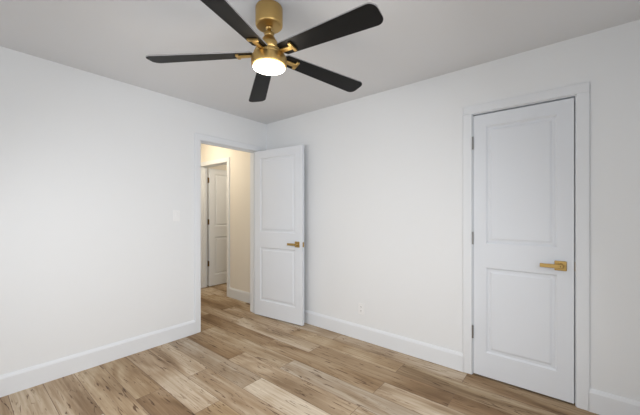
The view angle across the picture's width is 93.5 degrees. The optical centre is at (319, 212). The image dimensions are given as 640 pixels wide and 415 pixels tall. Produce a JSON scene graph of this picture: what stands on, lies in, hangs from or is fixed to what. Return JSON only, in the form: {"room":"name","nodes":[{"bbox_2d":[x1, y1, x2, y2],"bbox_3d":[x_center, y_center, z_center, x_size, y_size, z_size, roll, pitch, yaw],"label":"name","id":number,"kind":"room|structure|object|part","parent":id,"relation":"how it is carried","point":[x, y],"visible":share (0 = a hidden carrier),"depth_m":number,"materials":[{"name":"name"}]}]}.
{"room":"empty bedroom","nodes":[
{"label":"empty bedroom","id":0,"kind":"room"},
{"bbox_2d":[0,46,265,375],"bbox_3d":[-1.776,0.060,2.739,0.120,2.440,3.240,0,0,39],"label":"wall","id":1,"kind":"structure","parent":0,"point":[96,190],"depth_m":2.49,"materials":[{"name":"white paint"}]},
{"bbox_2d":[0,320,195,396],"bbox_3d":[-1.998,1.208,2.361,0.016,0.145,2.135,0,0,39],"label":"baseboard","id":2,"kind":"structure","parent":1,"relation":"attached to","point":[22,379],"depth_m":2.46,"materials":[{"name":"white paint"}]},
{"bbox_2d":[194,133,260,332],"bbox_3d":[-1.088,0.218,3.568,0.136,2.125,0.895,0,0,39],"label":"door frame","id":3,"kind":"structure","parent":1,"relation":"attached to","point":[198,137],"depth_m":3.23,"materials":[{"name":"white paint"}]},
{"bbox_2d":[254,145,303,325],"bbox_3d":[-0.505,0.254,3.594,0.762,2.030,0.140,0,0,33],"label":"entry door","id":4,"kind":"structure","parent":1,"relation":"in","point":[278,233],"depth_m":3.56,"materials":[{"name":"paint"}]},
{"bbox_3d":[-0.263,0.360,3.435,0.183,0.066,0.140,0,0,33],"label":"handle","id":5,"kind":"part","parent":4,"relation":"part of","materials":[{"name":"gold metal"}]},
{"bbox_2d":[207,164,226,284],"bbox_3d":[-1.492,0.060,6.008,0.100,2.440,1.820,0,0,39],"label":"wall","id":6,"kind":"structure","parent":0,"point":[222,167],"depth_m":5.32,"materials":[{"name":"white paint"}]},
{"bbox_2d":[201,144,249,292],"bbox_3d":[-1.359,0.060,4.646,1.651,2.440,0.120,0,0,39],"label":"wall","id":7,"kind":"structure","parent":0,"point":[239,220],"depth_m":4.44,"materials":[{"name":"white paint"}]},
{"bbox_2d":[201,157,229,296],"bbox_3d":[-1.682,0.243,4.911,0.816,2.075,0.120,0,0,39],"label":"door frame","id":8,"kind":"structure","parent":7,"relation":"in","point":[203,226],"depth_m":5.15,"materials":[{"name":"white paint"}]},
{"bbox_2d":[207,168,226,285],"bbox_3d":[-1.679,0.254,5.486,0.140,2.030,0.772,0,0,39],"label":"hall door","id":9,"kind":"structure","parent":8,"relation":"attached to","point":[217,226],"depth_m":5.31,"materials":[{"name":"paint"}]},
{"bbox_2d":[229,287,249,302],"bbox_3d":[-1.069,1.208,4.321,0.790,0.145,0.016,0,0,39],"label":"baseboard","id":10,"kind":"structure","parent":7,"relation":"attached to","point":[241,295],"depth_m":4.40,"materials":[{"name":"white paint"}]},
{"bbox_2d":[0,283,598,414],"bbox_3d":[-0.734,1.331,3.191,6.720,0.100,5.420,0,0,39],"label":"floor","id":11,"kind":"structure","parent":0,"point":[235,357],"depth_m":2.27,"materials":[{"name":"brown wood"}]},
{"bbox_2d":[0,0,639,123],"bbox_3d":[-0.734,-1.210,3.191,6.720,0.100,5.420,0,0,39],"label":"ceiling","id":12,"kind":"structure","parent":0,"point":[405,42],"depth_m":2.02,"materials":[{"name":"white paint"}]},
{"bbox_2d":[146,0,382,101],"bbox_3d":[-0.246,-0.988,1.679,1.269,0.344,1.310,0,0,39],"label":"ceiling fan","id":13,"kind":"object","parent":12,"relation":"hanging from","point":[268,57],"visible":1,"depth_m":1.63,"materials":[{"name":"black wood"}]},
{"bbox_2d":[266,19,639,401],"bbox_3d":[0.735,0.060,2.854,3.860,2.440,0.120,0,0,39],"label":"wall","id":14,"kind":"structure","parent":0,"point":[383,207],"depth_m":2.57,"materials":[{"name":"white paint"}]},
{"bbox_2d":[358,303,363,314],"bbox_3d":[0.415,0.971,3.032,0.070,0.114,0.008,0,0,39],"label":"electrical outlet","id":15,"kind":"object","parent":14,"relation":"attached to","point":[361,308],"visible":1,"depth_m":3.03,"materials":[{"name":"white plastic"}]},
{"bbox_2d":[304,310,462,371],"bbox_3d":[0.224,1.208,3.185,2.410,0.145,0.016,0,0,39],"label":"baseboard","id":16,"kind":"structure","parent":14,"relation":"attached to","point":[449,358],"depth_m":2.82,"materials":[{"name":"white paint"}]},
{"bbox_2d":[463,82,589,410],"bbox_3d":[1.472,0.218,2.216,0.760,2.125,0.173,0,0,39],"label":"door","id":17,"kind":"structure","parent":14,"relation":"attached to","point":[532,104],"depth_m":2.15,"materials":[{"name":"white paint"}]},
{"bbox_3d":[1.439,0.254,2.188,0.626,2.030,0.088,0,0,39],"label":"closet door","id":18,"kind":"part","parent":17,"relation":"part of","materials":[{"name":"white wood"}]},
{"bbox_3d":[1.608,0.360,2.046,0.183,0.066,0.083,0,0,39],"label":"handle","id":19,"kind":"part","parent":17,"relation":"part of","materials":[{"name":"gold metal"}]},
{"bbox_2d":[589,388,639,414],"bbox_3d":[1.914,1.208,1.801,0.460,0.145,0.016,0,0,39],"label":"baseboard","id":20,"kind":"structure","parent":14,"relation":"attached to","point":[602,403],"depth_m":1.88,"materials":[{"name":"white paint"}]}
]}

